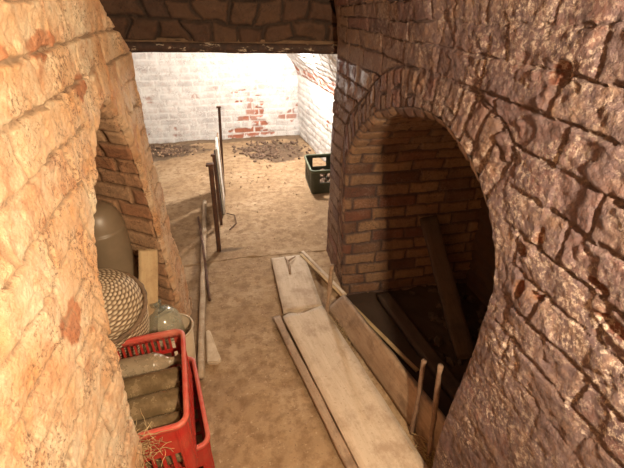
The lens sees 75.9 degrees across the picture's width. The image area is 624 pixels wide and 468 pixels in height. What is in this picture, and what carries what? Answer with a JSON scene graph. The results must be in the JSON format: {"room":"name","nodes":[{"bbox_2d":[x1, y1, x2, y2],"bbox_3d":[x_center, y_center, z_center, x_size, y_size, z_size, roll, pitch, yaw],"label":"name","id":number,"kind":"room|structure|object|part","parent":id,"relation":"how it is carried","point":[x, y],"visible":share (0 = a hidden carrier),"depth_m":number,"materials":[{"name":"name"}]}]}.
{"room":"underground passage","nodes":[
{"label":"underground passage","id":0,"kind":"room"},
{"bbox_2d":[0,0,192,467],"bbox_3d":[-0.965,0.342,0.888,1.019,2.001,3.323,-6,31,-10],"label":"wall","id":1,"kind":"structure","parent":0,"point":[73,136],"depth_m":0.88,"materials":[{"name":"brick"}]},
{"bbox_2d":[144,343,158,353],"bbox_3d":[-1.229,0.605,2.131,0.895,0.270,0.650,-6,31,-10],"label":"trim","id":2,"kind":"structure","parent":1,"relation":"attached to","point":[149,344],"depth_m":1.95,"materials":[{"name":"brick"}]},
{"bbox_2d":[93,200,138,279],"bbox_3d":[-0.991,0.155,1.975,0.224,0.679,0.224,-6,31,-10],"label":"vessel","id":3,"kind":"object","parent":2,"relation":"on","point":[113,244],"visible":0.3,"depth_m":1.83,"materials":[{"name":"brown ceramic"}]},
{"bbox_2d":[98,268,148,358],"bbox_3d":[-0.887,0.353,1.689,0.410,0.607,0.371,25,39,36],"label":"wicker demijohn","id":4,"kind":"object","parent":2,"relation":"on","point":[124,295],"visible":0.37,"depth_m":1.59,"materials":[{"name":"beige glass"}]},
{"bbox_2d":[138,249,157,315],"bbox_3d":[-0.783,0.301,1.921,0.084,0.471,0.205,8,32,12],"label":"plank","id":5,"kind":"object","parent":2,"relation":"on","point":[148,258],"visible":0.45,"depth_m":1.88,"materials":[{"name":"beige wood"}]},
{"bbox_2d":[132,52,298,143],"bbox_3d":[-1.341,-2.238,5.081,3.000,2.150,0.025,-6,31,-10],"label":"wall","id":6,"kind":"structure","parent":0,"point":[180,93],"depth_m":5.33,"materials":[{"name":"white brick"}]},
{"bbox_2d":[149,135,431,467],"bbox_3d":[-0.648,0.425,2.971,3.070,0.315,6.620,-6,31,-10],"label":"floor","id":7,"kind":"structure","parent":0,"point":[258,416],"depth_m":2.76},
{"bbox_2d":[155,313,196,364],"bbox_3d":[-0.701,0.603,2.085,0.211,0.320,0.211,-6,31,-10],"label":"bucket","id":8,"kind":"object","parent":7,"relation":"on","point":[188,322],"visible":0.29,"depth_m":2.02,"materials":[{"name":"plastic"}]},
{"bbox_2d":[149,299,185,344],"bbox_3d":[-0.738,0.527,2.051,0.192,0.472,0.184,-13,33,-21],"label":"glass jar","id":9,"kind":"object","parent":8,"relation":"in","point":[164,317],"visible":0.31,"depth_m":1.93,"materials":[{"name":"clear glass"}]},
{"bbox_2d":[149,142,204,157],"bbox_3d":[-1.960,-1.084,5.196,1.131,0.059,0.515,-6,31,-10],"label":"rubble heap","id":10,"kind":"object","parent":7,"relation":"on","point":[166,153],"visible":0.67,"depth_m":5.18,"materials":[{"name":"brown gravel"}]},
{"bbox_2d":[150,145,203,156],"bbox_3d":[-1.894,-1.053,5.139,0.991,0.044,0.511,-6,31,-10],"label":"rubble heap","id":11,"kind":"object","parent":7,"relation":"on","point":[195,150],"visible":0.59,"depth_m":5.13,"materials":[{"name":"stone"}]},
{"bbox_2d":[162,356,214,467],"bbox_3d":[-0.675,0.846,1.737,0.426,0.262,0.486,-12,33,-19],"label":"plastic crate","id":12,"kind":"object","parent":7,"relation":"on","point":[204,453],"visible":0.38,"depth_m":1.67,"materials":[{"name":"red plastic"}]},
{"bbox_2d":[117,329,197,467],"bbox_3d":[-0.650,0.655,1.515,0.386,0.290,0.466,-9,32,-15],"label":"plastic crate","id":13,"kind":"object","parent":12,"relation":"on","point":[182,436],"visible":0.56,"depth_m":1.42,"materials":[{"name":"red plastic"}]},
{"bbox_3d":[-0.715,0.558,1.698,0.304,0.268,0.006,-9,32,-15],"label":"panel","id":14,"kind":"part","parent":13,"relation":"part of","materials":[{"name":"red plastic"}]},
{"bbox_2d":[118,352,180,378],"bbox_3d":[-0.686,0.540,1.623,0.302,0.099,0.099,-9,32,-14],"label":"glass bottle","id":15,"kind":"object","parent":13,"relation":"in","point":[149,362],"visible":0.47,"depth_m":1.59,"materials":[{"name":"glass"}]},
{"bbox_2d":[123,366,181,398],"bbox_3d":[-0.657,0.591,1.538,0.302,0.099,0.099,-9,32,-14],"label":"glass bottle","id":16,"kind":"object","parent":13,"relation":"in","point":[155,381],"visible":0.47,"depth_m":1.51,"materials":[{"name":"brown glass"}]},
{"bbox_2d":[127,386,182,420],"bbox_3d":[-0.627,0.642,1.454,0.302,0.099,0.099,-9,32,-15],"label":"glass bottle","id":17,"kind":"object","parent":13,"relation":"in","point":[166,401],"visible":0.49,"depth_m":1.43,"materials":[{"name":"brown glass"}]},
{"bbox_2d":[135,409,174,467],"bbox_3d":[-0.604,0.654,1.237,0.345,0.148,0.203,-6,31,-10],"label":"tuft","id":18,"kind":"object","parent":13,"relation":"in","point":[145,442],"visible":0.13,"depth_m":1.27,"materials":[{"name":"beige plant"}]},
{"bbox_2d":[134,410,182,432],"bbox_3d":[-0.597,0.692,1.369,0.302,0.099,0.099,-9,32,-14],"label":"glass bottle","id":19,"kind":"object","parent":13,"relation":"in","point":[173,417],"visible":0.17,"depth_m":1.37,"materials":[{"name":"brown glass"}]},
{"bbox_2d":[145,452,182,467],"bbox_3d":[-0.606,0.798,1.429,0.302,0.097,0.097,-9,32,-15],"label":"glass bottle","id":20,"kind":"object","parent":13,"relation":"in","point":[169,460],"visible":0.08,"depth_m":1.41,"materials":[{"name":"beige glass"}]},
{"bbox_3d":[-0.587,0.771,1.343,0.306,0.268,0.012,-9,32,-15],"label":"panel","id":21,"kind":"part","parent":13,"relation":"part of","materials":[{"name":"red plastic"}]},
{"bbox_3d":[-0.554,0.539,1.730,0.050,0.268,0.014,15,34,24],"label":"corner post","id":22,"kind":"part","parent":13,"relation":"part of","materials":[{"name":"red plastic"}]},
{"bbox_3d":[-0.433,0.740,1.395,0.014,0.268,0.050,15,34,24],"label":"corner post","id":23,"kind":"part","parent":13,"relation":"part of","materials":[{"name":"red plastic"}]},
{"bbox_3d":[-0.481,0.637,1.566,0.012,0.268,0.386,-9,32,-15],"label":"panel","id":24,"kind":"part","parent":13,"relation":"part of","materials":[{"name":"red plastic"}]},
{"bbox_3d":[-0.589,0.963,1.562,0.346,0.240,0.012,-12,33,-19],"label":"panel","id":25,"kind":"part","parent":12,"relation":"part of","materials":[{"name":"red plastic"}]},
{"bbox_3d":[-0.585,0.717,1.973,0.050,0.240,0.014,12,33,19],"label":"corner post","id":26,"kind":"part","parent":12,"relation":"part of","materials":[{"name":"red plastic"}]},
{"bbox_3d":[-0.492,0.817,1.806,0.012,0.240,0.406,-12,33,-19],"label":"panel","id":27,"kind":"part","parent":12,"relation":"part of","materials":[{"name":"red plastic"}]},
{"bbox_3d":[-0.423,0.922,1.632,0.014,0.240,0.050,12,33,19],"label":"corner post","id":28,"kind":"part","parent":12,"relation":"part of","materials":[{"name":"red plastic"}]},
{"bbox_2d":[197,200,206,379],"bbox_3d":[-0.812,0.220,2.989,0.046,0.044,2.121,-6,32,-11],"label":"wooden pole","id":29,"kind":"object","parent":7,"relation":"on","point":[201,330],"visible":0.92,"depth_m":2.54,"materials":[{"name":"brown wood"}]},
{"bbox_2d":[197,216,210,300],"bbox_3d":[-0.841,0.141,3.100,0.024,0.065,1.126,-9,32,-15],"label":"rod","id":30,"kind":"object","parent":7,"relation":"on","point":[199,223],"visible":1,"depth_m":2.96,"materials":[{"name":"brown wood"}]},
{"bbox_2d":[206,162,220,251],"bbox_3d":[-0.726,-0.184,3.009,0.064,0.727,0.049,-6,31,-10],"label":"post","id":31,"kind":"object","parent":7,"relation":"on","point":[210,165],"visible":1,"depth_m":2.96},
{"bbox_3d":[-0.721,-0.491,2.826,0.056,0.013,0.049,-6,31,-10],"label":"cap plate","id":32,"kind":"part","parent":31,"relation":"part of","materials":[{"name":"metal"}]},
{"bbox_2d":[206,330,221,364],"bbox_3d":[-0.568,0.646,2.299,0.076,0.029,0.268,-8,32,-13],"label":"stone slab","id":33,"kind":"object","parent":7,"relation":"on","point":[213,357],"visible":1,"depth_m":2.25,"materials":[{"name":"beige stone"}]},
{"bbox_2d":[211,154,222,224],"bbox_3d":[-0.803,-0.367,3.406,0.038,0.631,0.081,-6,31,-10],"label":"post","id":34,"kind":"object","parent":7,"relation":"on","point":[212,155],"visible":0.94,"depth_m":3.39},
{"bbox_2d":[214,150,222,218],"bbox_3d":[-0.851,-0.455,3.634,0.020,0.535,0.343,-6,31,-10],"label":"partition panel","id":35,"kind":"object","parent":7,"relation":"on","point":[214,150],"visible":0.37,"depth_m":3.58,"materials":[{"name":"brown wood"}]},
{"bbox_2d":[215,137,224,213],"bbox_3d":[-0.843,-0.535,3.682,0.020,0.621,0.346,-6,31,-10],"label":"partition panel","id":36,"kind":"object","parent":7,"relation":"on","point":[216,138],"visible":1,"depth_m":3.58,"materials":[{"name":"white paint"}]},
{"bbox_2d":[216,106,224,182],"bbox_3d":[-0.902,-0.843,3.996,0.082,0.842,0.056,-6,31,-10],"label":"post","id":37,"kind":"object","parent":7,"relation":"on","point":[218,107],"visible":0.7,"depth_m":3.90,"materials":[{"name":"brown metal"}]},
{"bbox_2d":[217,133,224,193],"bbox_3d":[-0.897,-0.680,3.950,0.018,0.604,0.164,-6,31,-10],"label":"partition panel","id":38,"kind":"object","parent":7,"relation":"on","point":[217,133],"visible":0.59,"depth_m":3.89,"materials":[{"name":"grey wood"}]},
{"bbox_2d":[200,154,305,212],"bbox_3d":[-0.593,-0.587,4.369,1.219,0.026,1.664,-6,31,-10],"label":"crumbs","id":39,"kind":"object","parent":7,"relation":"on","point":[260,154],"visible":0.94,"depth_m":4.43,"materials":[{"name":"brick"}]},
{"bbox_2d":[206,180,306,446],"bbox_3d":[-0.503,0.186,3.087,0.656,0.017,3.015,-6,31,-10],"label":"crumbs","id":40,"kind":"object","parent":7,"relation":"on","point":[252,180],"visible":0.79,"depth_m":2.88,"materials":[{"name":"brick"}]},
{"bbox_2d":[232,139,310,161],"bbox_3d":[-0.533,-1.102,5.221,1.011,0.056,0.804,-6,31,-10],"label":"rubble heap","id":41,"kind":"object","parent":7,"relation":"on","point":[257,148],"visible":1,"depth_m":5.20,"materials":[{"name":"brown gravel"}]},
{"bbox_2d":[271,254,321,313],"bbox_3d":[-0.119,0.332,2.781,0.251,0.030,0.615,-6,31,-10],"label":"plank","id":42,"kind":"object","parent":7,"relation":"on","point":[298,293],"visible":0.97,"depth_m":2.72,"materials":[{"name":"brown wood"}]},
{"bbox_2d":[284,256,295,273],"bbox_3d":[-0.146,0.220,2.921,0.085,0.029,0.212,-6,31,-10],"label":"twig","id":43,"kind":"object","parent":42,"relation":"on","point":[286,259],"visible":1,"depth_m":2.93,"materials":[{"name":"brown wood"}]},
{"bbox_3d":[-0.173,0.225,2.918,0.025,0.024,0.212,-6,32,-10],"label":"stem","id":44,"kind":"part","parent":43,"relation":"part of","materials":[{"name":"grey wood"}]},
{"bbox_2d":[273,316,357,467],"bbox_3d":[0.004,0.794,2.029,0.046,0.029,1.158,-12,33,-19],"label":"batten","id":45,"kind":"object","parent":7,"relation":"on","point":[338,442],"visible":1,"depth_m":1.97,"materials":[{"name":"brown wood"}]},
{"bbox_2d":[304,153,330,193],"bbox_3d":[0.117,-0.645,4.228,0.346,0.255,0.486,-5,31,-8],"label":"plastic crate","id":46,"kind":"object","parent":7,"relation":"on","point":[312,173],"visible":0.56,"depth_m":4.09,"materials":[{"name":"plastic"}]},
{"bbox_3d":[-0.038,-0.623,4.212,0.012,0.233,0.406,-5,31,-8],"label":"panel","id":47,"kind":"part","parent":46,"relation":"part of","materials":[{"name":"green plastic"}]},
{"bbox_3d":[0.008,-0.514,4.032,0.050,0.233,0.014,20,37,30],"label":"corner post","id":48,"kind":"part","parent":46,"relation":"part of","materials":[{"name":"green plastic"}]},
{"bbox_3d":[0.080,-0.751,4.426,0.254,0.233,0.006,-5,31,-8],"label":"panel","id":49,"kind":"part","parent":46,"relation":"part of","materials":[{"name":"green plastic"}]},
{"bbox_3d":[0.153,-0.520,4.042,0.254,0.233,0.006,-5,31,-8],"label":"panel","id":50,"kind":"part","parent":46,"relation":"part of","materials":[{"name":"green plastic"}]},
{"bbox_2d":[301,251,346,294],"bbox_3d":[0.073,0.272,2.878,0.024,0.033,0.580,-17,35,-26],"label":"wooden lath","id":51,"kind":"object","parent":7,"relation":"on","point":[306,255],"visible":0.9,"depth_m":2.87,"materials":[{"name":"brown wood"}]},
{"bbox_2d":[325,264,333,314],"bbox_3d":[0.107,0.349,2.455,0.058,0.377,0.030,-19,36,-29],"label":"wooden stake","id":52,"kind":"object","parent":7,"relation":"on","point":[330,279],"visible":0.94,"depth_m":2.43,"materials":[{"name":"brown wood"}]},
{"bbox_2d":[333,318,363,360],"bbox_3d":[0.204,0.624,2.316,0.169,0.044,0.520,-6,31,-10],"label":"tuft","id":53,"kind":"object","parent":7,"relation":"on","point":[336,318],"visible":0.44,"depth_m":2.38,"materials":[{"name":"plant"}]},
{"bbox_2d":[283,306,427,467],"bbox_3d":[0.159,0.760,2.063,0.267,0.031,1.153,-12,33,-19],"label":"plank","id":54,"kind":"object","parent":7,"relation":"on","point":[372,434],"visible":0.99,"depth_m":1.97,"materials":[{"name":"brown wood"}]},
{"bbox_2d":[300,254,418,371],"bbox_3d":[0.247,0.454,2.623,0.024,0.092,1.231,-18,36,-28],"label":"wooden lath","id":55,"kind":"object","parent":7,"relation":"on","point":[311,265],"visible":0.79,"depth_m":2.43,"materials":[{"name":"beige wood"}]},
{"bbox_2d":[329,295,445,457],"bbox_3d":[0.384,0.649,2.093,0.116,0.268,1.176,-13,33,-20],"label":"board","id":56,"kind":"object","parent":7,"relation":"on","point":[397,382],"visible":0.85,"depth_m":2.04,"materials":[{"name":"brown wood"}]},
{"bbox_2d":[409,358,426,434],"bbox_3d":[0.461,0.723,1.747,0.027,0.464,0.049,-6,31,-10],"label":"wooden stake","id":57,"kind":"object","parent":7,"relation":"on","point":[423,361],"visible":1,"depth_m":1.72,"materials":[{"name":"brown wood"}]},
{"bbox_2d":[409,433,434,467],"bbox_3d":[0.525,0.955,1.719,0.278,0.090,0.236,24,38,34],"label":"tuft","id":58,"kind":"object","parent":7,"relation":"on","point":[425,446],"visible":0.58,"depth_m":1.74,"materials":[{"name":"brown plant"}]},
{"bbox_2d":[426,363,443,461],"bbox_3d":[0.487,0.732,1.598,0.067,0.602,0.024,0,31,0],"label":"wooden stake","id":59,"kind":"object","parent":7,"relation":"on","point":[440,367],"visible":0.98,"depth_m":1.56,"materials":[{"name":"brown wood"}]},
{"bbox_2d":[287,54,336,161],"bbox_3d":[-0.432,-1.507,4.060,1.357,1.906,3.078,-9,32,-15],"label":"wall","id":60,"kind":"structure","parent":0,"point":[316,73],"depth_m":4.73,"materials":[{"name":"white brick"}]},
{"bbox_2d":[346,283,485,416],"bbox_3d":[0.799,0.723,2.341,1.000,0.036,1.900,-6,31,-10],"label":"floor","id":61,"kind":"structure","parent":0,"point":[417,306],"depth_m":2.59,"materials":[{"name":"black"}]},
{"bbox_2d":[377,291,459,401],"bbox_3d":[0.647,0.665,2.371,0.089,0.053,0.985,-10,33,-16],"label":"beam","id":62,"kind":"structure","parent":61,"relation":"on","point":[414,337],"depth_m":2.37,"materials":[{"name":"brown wood"}]},
{"bbox_2d":[419,215,473,359],"bbox_3d":[0.821,0.307,2.450,0.116,0.610,0.711,-6,32,-10],"label":"plank","id":63,"kind":"object","parent":61,"relation":"on","point":[456,323],"visible":0.98,"depth_m":2.43,"materials":[{"name":"brown wood"}]},
{"bbox_2d":[409,287,486,366],"bbox_3d":[0.950,0.637,2.454,0.550,0.075,1.004,-6,31,-10],"label":"debris","id":64,"kind":"object","parent":61,"relation":"on","point":[432,316],"visible":0.26,"depth_m":2.58,"materials":[{"name":"brown wood"}]},
{"bbox_2d":[326,0,623,467],"bbox_3d":[0.891,0.193,1.331,1.031,2.200,3.500,-6,31,-10],"label":"wall","id":65,"kind":"structure","parent":0,"point":[440,106],"depth_m":0.98,"materials":[{"name":"brick"}]},
{"bbox_2d":[100,0,337,41],"bbox_3d":[-0.410,-1.390,2.043,1.750,0.808,0.287,-6,31,-10],"label":"lintel","id":66,"kind":"object","parent":65,"relation":"attached to","point":[199,20],"visible":0.69,"depth_m":2.20,"materials":[{"name":"brick"}]},
{"bbox_2d":[124,38,337,44],"bbox_3d":[-0.447,-1.125,2.331,1.720,0.087,0.087,-6,31,-10],"label":"trim","id":67,"kind":"structure","parent":65,"relation":"attached to","point":[314,42],"depth_m":2.33,"materials":[{"name":"brown wood"}]},
{"bbox_2d":[126,42,336,53],"bbox_3d":[-0.453,-1.113,2.376,1.721,0.110,0.167,-6,31,-9],"label":"trim","id":68,"kind":"structure","parent":65,"relation":"attached to","point":[135,47],"depth_m":2.30,"materials":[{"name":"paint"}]},
{"bbox_2d":[464,195,494,307],"bbox_3d":[1.278,0.058,1.993,0.036,1.750,2.000,-6,31,-10],"label":"wall","id":69,"kind":"structure","parent":0,"point":[479,278],"depth_m":2.71,"materials":[{"name":"brick"}]}
]}

